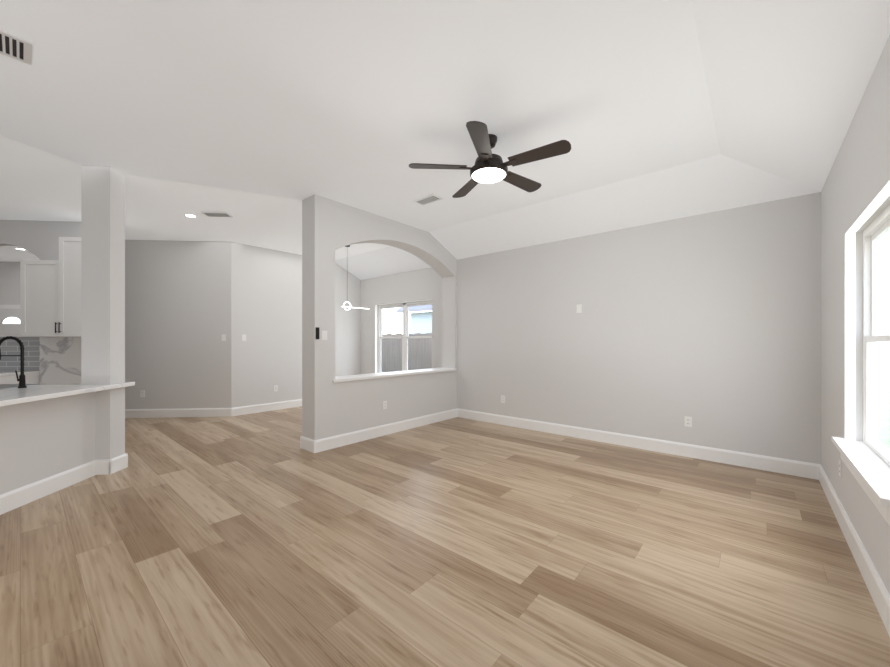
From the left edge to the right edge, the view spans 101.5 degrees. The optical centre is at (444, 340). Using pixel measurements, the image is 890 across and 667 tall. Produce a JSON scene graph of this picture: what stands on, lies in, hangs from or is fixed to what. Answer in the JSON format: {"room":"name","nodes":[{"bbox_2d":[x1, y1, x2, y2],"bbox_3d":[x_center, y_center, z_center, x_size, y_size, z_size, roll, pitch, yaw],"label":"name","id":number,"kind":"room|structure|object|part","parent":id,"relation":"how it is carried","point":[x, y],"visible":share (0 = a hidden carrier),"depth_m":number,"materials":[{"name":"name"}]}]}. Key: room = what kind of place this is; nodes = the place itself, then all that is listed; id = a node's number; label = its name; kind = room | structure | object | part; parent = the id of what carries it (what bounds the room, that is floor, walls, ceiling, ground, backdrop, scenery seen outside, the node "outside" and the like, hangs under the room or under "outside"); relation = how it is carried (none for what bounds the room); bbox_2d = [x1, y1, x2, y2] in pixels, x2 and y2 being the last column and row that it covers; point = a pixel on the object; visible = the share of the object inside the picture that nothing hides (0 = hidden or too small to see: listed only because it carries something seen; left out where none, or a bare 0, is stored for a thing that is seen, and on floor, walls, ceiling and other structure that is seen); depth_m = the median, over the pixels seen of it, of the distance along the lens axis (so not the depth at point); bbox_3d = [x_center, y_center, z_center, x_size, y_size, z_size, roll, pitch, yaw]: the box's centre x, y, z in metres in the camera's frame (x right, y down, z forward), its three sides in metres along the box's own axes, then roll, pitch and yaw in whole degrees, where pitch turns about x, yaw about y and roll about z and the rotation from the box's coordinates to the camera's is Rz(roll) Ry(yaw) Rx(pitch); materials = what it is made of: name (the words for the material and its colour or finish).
{"room":"living room","nodes":[
{"label":"living room","id":0,"kind":"room"},
{"bbox_2d":[0,261,19,304],"bbox_3d":[-6.819,-0.215,8.443,9.000,3.130,0.150,0,0,-4],"label":"wall","id":1,"kind":"structure","parent":0,"point":[9,283],"depth_m":8.14,"materials":[{"name":"white paint"}]},
{"bbox_2d":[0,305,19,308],"bbox_3d":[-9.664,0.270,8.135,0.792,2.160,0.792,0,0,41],"label":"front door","id":2,"kind":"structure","parent":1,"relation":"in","point":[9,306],"depth_m":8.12,"materials":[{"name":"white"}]},
{"bbox_2d":[0,309,19,334],"bbox_3d":[-9.663,0.315,8.123,0.914,2.060,0.043,0,0,-4],"label":"door leaf","id":3,"kind":"structure","parent":2,"relation":"attached to","point":[9,329],"depth_m":8.11,"materials":[{"name":"white"}]},
{"bbox_2d":[3,317,19,323],"bbox_3d":[-9.662,-0.461,8.107,0.380,0.142,0.004,0,0,-4],"label":"fanlight","id":4,"kind":"object","parent":3,"relation":"attached to","point":[11,320],"visible":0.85,"depth_m":8.10,"materials":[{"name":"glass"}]},
{"bbox_2d":[0,220,80,383],"bbox_3d":[-7.255,-0.215,5.334,4.650,3.130,0.120,0,0,-4],"label":"wall","id":5,"kind":"structure","parent":0,"point":[39,240],"depth_m":5.37,"materials":[{"name":"white paint"}]},
{"bbox_2d":[0,335,21,336],"bbox_3d":[-6.522,-0.075,5.391,1.120,0.030,0.180,0,0,-4],"label":"sill","id":6,"kind":"structure","parent":5,"relation":"attached to","point":[10,335],"depth_m":5.32,"materials":[{"name":"white"}]},
{"bbox_2d":[0,337,39,370],"bbox_3d":[-7.773,0.189,5.228,3.600,0.493,0.010,0,0,-4],"label":"tile backsplash","id":7,"kind":"structure","parent":5,"relation":"attached to","point":[31,353],"depth_m":5.34,"materials":[{"name":"grey tile"}]},
{"bbox_2d":[20,260,59,336],"bbox_3d":[-5.638,-0.595,5.205,0.515,1.070,0.384,0,0,-4],"label":"upper cabinet","id":8,"kind":"object","parent":5,"relation":"attached to","point":[39,298],"visible":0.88,"depth_m":5.05,"materials":[{"name":"white paint"}]},
{"bbox_3d":[-5.401,-0.185,5.049,0.029,0.150,0.029,0,0,41],"label":"handle","id":9,"kind":"part","parent":8,"relation":"part of","materials":[{"name":"black metal"}]},
{"bbox_2d":[40,337,80,384],"bbox_3d":[-5.455,0.636,5.407,1.050,1.388,0.012,0,0,-4],"label":"backsplash","id":10,"kind":"structure","parent":5,"relation":"attached to","point":[60,360],"depth_m":5.38,"materials":[{"name":"white stone"}]},
{"bbox_2d":[58,237,80,336],"bbox_3d":[-5.148,-0.755,5.228,0.455,1.390,0.414,0,0,-4],"label":"upper cabinet","id":11,"kind":"object","parent":5,"relation":"attached to","point":[69,323],"visible":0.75,"depth_m":5.06,"materials":[{"name":"white paint"}]},
{"bbox_3d":[-5.326,-0.185,5.025,0.029,0.150,0.029,0,0,41],"label":"handle","id":12,"kind":"part","parent":11,"relation":"part of","materials":[{"name":"black metal"}]},
{"bbox_2d":[0,392,95,494],"bbox_3d":[-3.524,0.916,2.674,0.135,0.867,2.000,0,0,-4],"label":"wall","id":13,"kind":"structure","parent":0,"point":[42,439],"depth_m":3.17,"materials":[{"name":"white paint"}]},
{"bbox_2d":[0,460,95,514],"bbox_3d":[-3.448,1.275,2.671,0.017,0.150,1.983,0,0,-4],"label":"baseboard","id":14,"kind":"structure","parent":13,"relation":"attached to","point":[20,496],"depth_m":3.15,"materials":[{"name":"white wood"}]},
{"bbox_2d":[125,240,230,408],"bbox_3d":[-5.009,-0.215,6.502,2.350,3.130,0.150,0,0,-4],"label":"wall","id":15,"kind":"structure","parent":0,"point":[177,318],"depth_m":6.45,"materials":[{"name":"white paint"}]},
{"bbox_2d":[140,390,144,396],"bbox_3d":[-5.327,0.930,6.399,0.072,0.117,0.007,0,0,-4],"label":"outlet","id":16,"kind":"object","parent":15,"relation":"attached to","point":[142,393],"visible":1,"depth_m":6.40,"materials":[{"name":"white plastic"}]},
{"bbox_2d":[125,408,230,417],"bbox_3d":[-5.003,1.275,6.419,2.350,0.150,0.017,0,0,-4],"label":"baseboard","id":17,"kind":"structure","parent":15,"relation":"attached to","point":[186,412],"depth_m":6.43,"materials":[{"name":"white wood"}]},
{"bbox_2d":[231,242,359,407],"bbox_3d":[-2.930,-0.215,7.688,0.150,3.130,2.950,0,0,41],"label":"wall","id":18,"kind":"structure","parent":0,"point":[266,307],"depth_m":7.09,"materials":[{"name":"white paint"}]},
{"bbox_2d":[231,399,301,415],"bbox_3d":[-2.915,1.275,7.577,0.017,0.150,2.800,0,0,41],"label":"baseboard","id":19,"kind":"structure","parent":18,"relation":"attached to","point":[244,410],"depth_m":6.96,"materials":[{"name":"white wood"}]},
{"bbox_2d":[0,0,719,261],"bbox_3d":[-5.578,-1.837,5.170,16.800,0.126,10.600,0,0,41],"label":"ceiling","id":20,"kind":"structure","parent":0,"point":[361,104],"depth_m":2.74,"materials":[{"name":"white paint"}]},
{"bbox_2d":[0,30,31,64],"bbox_3d":[-2.680,-1.768,2.090,0.250,0.012,0.400,0,0,41],"label":"ceiling vent","id":21,"kind":"object","parent":20,"relation":"in","point":[27,56],"visible":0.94,"depth_m":2.19,"materials":[{"name":"white metal"}]},
{"bbox_2d":[0,34,23,58],"bbox_3d":[-2.680,-1.769,2.090,0.206,0.003,0.356,0,0,41],"label":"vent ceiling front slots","id":22,"kind":"object","parent":21,"relation":"attached to","point":[21,47],"visible":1,"depth_m":2.19,"materials":[{"name":"grey"}]},
{"bbox_2d":[184,214,196,217],"bbox_3d":[-3.613,-1.776,5.160,0.150,0.005,0.150,0,0,41],"label":"recessed light","id":23,"kind":"object","parent":20,"relation":"in","point":[190,215],"visible":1,"depth_m":5.14,"materials":[{"name":"white plastic"}]},
{"bbox_2d":[201,212,232,216],"bbox_3d":[-3.181,-1.768,5.080,0.340,0.012,0.180,0,0,-4],"label":"ceiling vent","id":24,"kind":"object","parent":20,"relation":"in","point":[217,214],"visible":1,"depth_m":5.07,"materials":[{"name":"white metal"}]},
{"bbox_2d":[342,245,367,309],"bbox_3d":[-1.690,-1.175,6.883,0.100,1.208,0.620,0,0,41],"label":"dining pendant light","id":25,"kind":"object","parent":20,"relation":"hanging from","point":[348,302],"visible":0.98,"depth_m":6.78,"materials":[{"name":"white metal"}]},
{"bbox_3d":[-1.813,-1.264,6.739,0.100,1.029,0.100,0,0,41],"label":"cord","id":26,"kind":"part","parent":25,"relation":"part of","materials":[{"name":"white metal"}]},
{"bbox_2d":[413,194,442,205],"bbox_3d":[-0.211,-1.768,4.551,0.340,0.012,0.180,0,0,41],"label":"ceiling vent","id":27,"kind":"object","parent":20,"relation":"in","point":[428,199],"visible":0.96,"depth_m":4.54,"materials":[{"name":"white metal"}]},
{"bbox_2d":[409,121,570,197],"bbox_3d":[0.424,-1.601,3.184,1.323,0.357,1.329,0,0,41],"label":"ceiling fan","id":28,"kind":"object","parent":20,"relation":"hanging from","point":[488,167],"visible":1,"depth_m":3.07,"materials":[{"name":"black wood"}]},
{"bbox_2d":[302,194,456,452],"bbox_3d":[-0.674,-0.215,5.658,0.317,3.130,3.100,0,0,41],"label":"wall","id":29,"kind":"structure","parent":0,"point":[330,408],"depth_m":4.80,"materials":[{"name":"white paint"}]},
{"bbox_2d":[300,436,314,452],"bbox_3d":[-1.694,1.275,4.480,0.334,0.150,0.017,0,0,41],"label":"baseboard","id":30,"kind":"structure","parent":29,"relation":"attached to","point":[307,444],"depth_m":4.46,"materials":[{"name":"white"}]},
{"bbox_2d":[316,327,318,338],"bbox_3d":[-1.547,-0.092,4.410,0.014,0.145,0.044,0,0,41],"label":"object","id":31,"kind":"object","parent":29,"relation":"attached to","point":[317,332],"visible":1,"depth_m":4.40,"materials":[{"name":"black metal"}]},
{"bbox_2d":[322,331,326,339],"bbox_3d":[-1.485,-0.070,4.483,0.012,0.117,0.072,0,0,41],"label":"light switch","id":32,"kind":"object","parent":29,"relation":"attached to","point":[324,335],"visible":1,"depth_m":4.48,"materials":[{"name":"white plastic"}]},
{"bbox_2d":[383,401,386,408],"bbox_3d":[-0.863,0.920,5.214,0.006,0.117,0.072,0,0,41],"label":"outlet","id":33,"kind":"object","parent":29,"relation":"attached to","point":[384,404],"visible":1,"depth_m":5.21,"materials":[{"name":"white plastic"}]},
{"bbox_2d":[332,368,455,381],"bbox_3d":[-0.736,0.502,5.599,0.370,0.035,2.450,0,0,41],"label":"sill","id":34,"kind":"structure","parent":29,"relation":"on","point":[377,375],"depth_m":5.36,"materials":[{"name":"white wood"}]},
{"bbox_2d":[360,267,441,373],"bbox_3d":[-0.956,-0.215,7.841,2.950,3.130,0.150,0,0,41],"label":"wall","id":35,"kind":"structure","parent":0,"point":[425,284],"depth_m":7.88,"materials":[{"name":"white paint"}]},
{"bbox_2d":[378,300,431,372],"bbox_3d":[-0.850,-0.015,7.803,1.760,1.610,0.060,0,0,41],"label":"dining window","id":36,"kind":"structure","parent":35,"relation":"in","point":[406,331],"depth_m":7.80,"materials":[{"name":"white"}]},
{"bbox_2d":[0,406,889,666],"bbox_3d":[-5.578,1.400,5.170,16.800,0.100,10.600,0,0,41],"label":"floor","id":37,"kind":"structure","parent":0,"point":[261,539],"depth_m":2.25,"materials":[{"name":"brown wood"}]},
{"bbox_2d":[0,374,38,383],"bbox_3d":[-7.760,0.915,4.933,3.580,0.870,0.599,0,0,-4],"label":"base cabinet","id":38,"kind":"object","parent":37,"relation":"on","point":[31,378],"visible":0.17,"depth_m":4.94,"materials":[{"name":"white paint"}]},
{"bbox_2d":[0,371,38,376],"bbox_3d":[-7.759,0.460,4.917,3.580,0.040,0.630,0,0,-4],"label":"countertop","id":39,"kind":"structure","parent":38,"relation":"on","point":[7,373],"depth_m":5.09,"materials":[{"name":"stone"}]},
{"bbox_2d":[81,165,124,459],"bbox_3d":[-3.541,-0.215,3.771,0.270,3.130,0.190,0,0,-4],"label":"column","id":40,"kind":"structure","parent":37,"relation":"on","point":[102,274],"depth_m":3.68,"materials":[{"name":"white paint"}]},
{"bbox_2d":[95,459,111,474],"bbox_3d":[-3.458,1.275,3.674,0.152,0.150,0.017,0,0,-4],"label":"baseboard","id":41,"kind":"structure","parent":40,"relation":"attached to","point":[102,466],"depth_m":3.67,"materials":[{"name":"white wood"}]},
{"bbox_2d":[109,453,127,474],"bbox_3d":[-3.398,1.275,3.782,0.017,0.150,0.224,0,0,-4],"label":"baseboard","id":42,"kind":"structure","parent":40,"relation":"attached to","point":[119,463],"depth_m":3.77,"materials":[{"name":"white wood"}]},
{"bbox_3d":[-4.035,0.915,2.624,2.028,0.870,2.028,0,0,41],"label":"base cabinet","id":43,"kind":"object","parent":37,"relation":"on","visible":0},
{"bbox_2d":[0,382,134,405],"bbox_3d":[-3.892,0.460,2.766,1.255,0.040,2.240,0,0,-4],"label":"countertop","id":44,"kind":"structure","parent":43,"relation":"on","point":[12,396],"depth_m":3.23,"materials":[{"name":"stone"}]},
{"bbox_2d":[0,336,26,387],"bbox_3d":[-4.053,0.196,3.390,0.213,0.484,0.198,0,0,41],"label":"faucet","id":45,"kind":"object","parent":44,"relation":"on","point":[22,381],"visible":1,"depth_m":3.39,"materials":[{"name":"black metal"}]},
{"bbox_2d":[0,384,41,388],"bbox_3d":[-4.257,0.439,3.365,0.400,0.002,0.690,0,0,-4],"label":"sink","id":46,"kind":"object","parent":44,"relation":"in","point":[4,386],"visible":0.83,"depth_m":3.58,"materials":[{"name":"silver metal"}]},
{"bbox_2d":[335,0,889,279],"bbox_3d":[-1.278,-1.615,3.635,7.630,0.330,6.660,0,0,41],"label":"ceiling","id":47,"kind":"structure","parent":0,"point":[787,81],"depth_m":2.77,"materials":[{"name":"white paint"}]},
{"bbox_2d":[457,192,820,463],"bbox_3d":[1.926,-0.215,5.111,4.980,3.130,0.150,0,0,41],"label":"wall","id":48,"kind":"structure","parent":0,"point":[709,323],"depth_m":4.38,"materials":[{"name":"white paint"}]},
{"bbox_2d":[577,304,581,312],"bbox_3d":[1.868,-0.450,5.057,0.072,0.117,0.006,0,0,41],"label":"wall plate","id":49,"kind":"object","parent":48,"relation":"attached to","point":[579,308],"visible":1,"depth_m":5.05,"materials":[{"name":"white plastic"}]},
{"bbox_2d":[457,408,819,479],"bbox_3d":[1.929,1.275,4.998,4.530,0.150,0.017,0,0,41],"label":"baseboard","id":50,"kind":"structure","parent":48,"relation":"attached to","point":[782,466],"depth_m":4.38,"materials":[{"name":"white wood"}]},
{"bbox_2d":[684,416,691,426],"bbox_3d":[2.832,0.940,4.231,0.072,0.117,0.007,0,0,41],"label":"electrical outlet","id":51,"kind":"object","parent":48,"relation":"attached to","point":[687,421],"visible":1,"depth_m":4.23,"materials":[{"name":"white plastic"}]},
{"bbox_2d":[821,35,889,594],"bbox_3d":[1.563,-0.215,0.972,0.150,3.130,6.610,0,0,41],"label":"wall","id":52,"kind":"structure","parent":0,"point":[855,197],"depth_m":2.55,"materials":[{"name":"white paint"}]},
{"bbox_2d":[839,460,841,477],"bbox_3d":[2.944,0.950,2.706,0.006,0.117,0.072,0,0,41],"label":"outlet","id":53,"kind":"object","parent":52,"relation":"attached to","point":[840,468],"visible":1,"depth_m":2.68,"materials":[{"name":"white plastic"}]},
{"bbox_2d":[819,464,889,636],"bbox_3d":[1.548,1.275,1.084,0.017,0.150,6.460,0,0,41],"label":"baseboard","id":54,"kind":"structure","parent":52,"relation":"attached to","point":[878,591],"depth_m":2.12,"materials":[{"name":"white wood"}]},
{"bbox_2d":[831,436,889,506],"bbox_3d":[2.442,0.716,2.095,0.145,0.036,1.380,0,0,41],"label":"sill","id":55,"kind":"structure","parent":52,"relation":"attached to","point":[870,467],"depth_m":2.02,"materials":[{"name":"white wood"}]},
{"bbox_2d":[841,454,889,525],"bbox_3d":[2.426,0.789,2.110,0.018,0.111,1.320,0,0,41],"label":"apron","id":56,"kind":"object","parent":52,"relation":"attached to","point":[884,511],"visible":0.48,"depth_m":1.91,"materials":[{"name":"white"}]},
{"bbox_2d":[863,205,889,466],"bbox_3d":[2.520,-0.015,2.029,0.060,1.490,1.260,0,0,41],"label":"window","id":57,"kind":"structure","parent":52,"relation":"in","point":[877,223],"depth_m":2.45,"materials":[{"name":"white"}]},
{"bbox_3d":[2.520,-0.015,2.029,0.052,1.400,1.170,0,0,41],"label":"window right sash","id":58,"kind":"part","parent":57,"relation":"part of","materials":[{"name":"white"}]},
{"label":"outside","id":59,"kind":"structure","parent":0,"visible":0},
{"bbox_2d":[878,388,889,448],"bbox_3d":[1.352,1.650,5.424,55.000,0.100,50.000,0,0,41],"label":"ground","id":60,"kind":"structure","parent":59,"point":[884,424],"depth_m":7.60,"materials":[{"name":"white"}]},
{"bbox_2d":[382,333,431,371],"bbox_3d":[1.178,0.655,11.141,13.300,1.890,0.060,0,0,41],"label":"fence","id":61,"kind":"object","parent":60,"relation":"on","point":[418,346],"depth_m":13.22,"materials":[{"name":"grey wood"}]},
{"bbox_2d":[411,312,431,333],"bbox_3d":[3.105,-0.025,21.695,7.500,3.250,7.000,0,0,41],"label":"house","id":62,"kind":"structure","parent":60,"relation":"on","point":[417,322],"depth_m":20.90,"materials":[{"name":"grey"}]},
{"bbox_2d":[396,305,431,312],"bbox_3d":[3.105,-2.925,21.695,8.700,2.550,8.200,0,0,41],"label":"house roof","id":63,"kind":"structure","parent":62,"relation":"on","point":[426,308],"depth_m":20.42,"materials":[{"name":"grey"}]},
{"bbox_2d":[878,231,889,391],"bbox_3d":[27.162,-11.025,26.770,0.050,25.250,84.000,0,0,41],"label":"sky","id":64,"kind":"structure","parent":59,"point":[886,304],"depth_m":11.91,"materials":[{"name":"white"}]}
]}

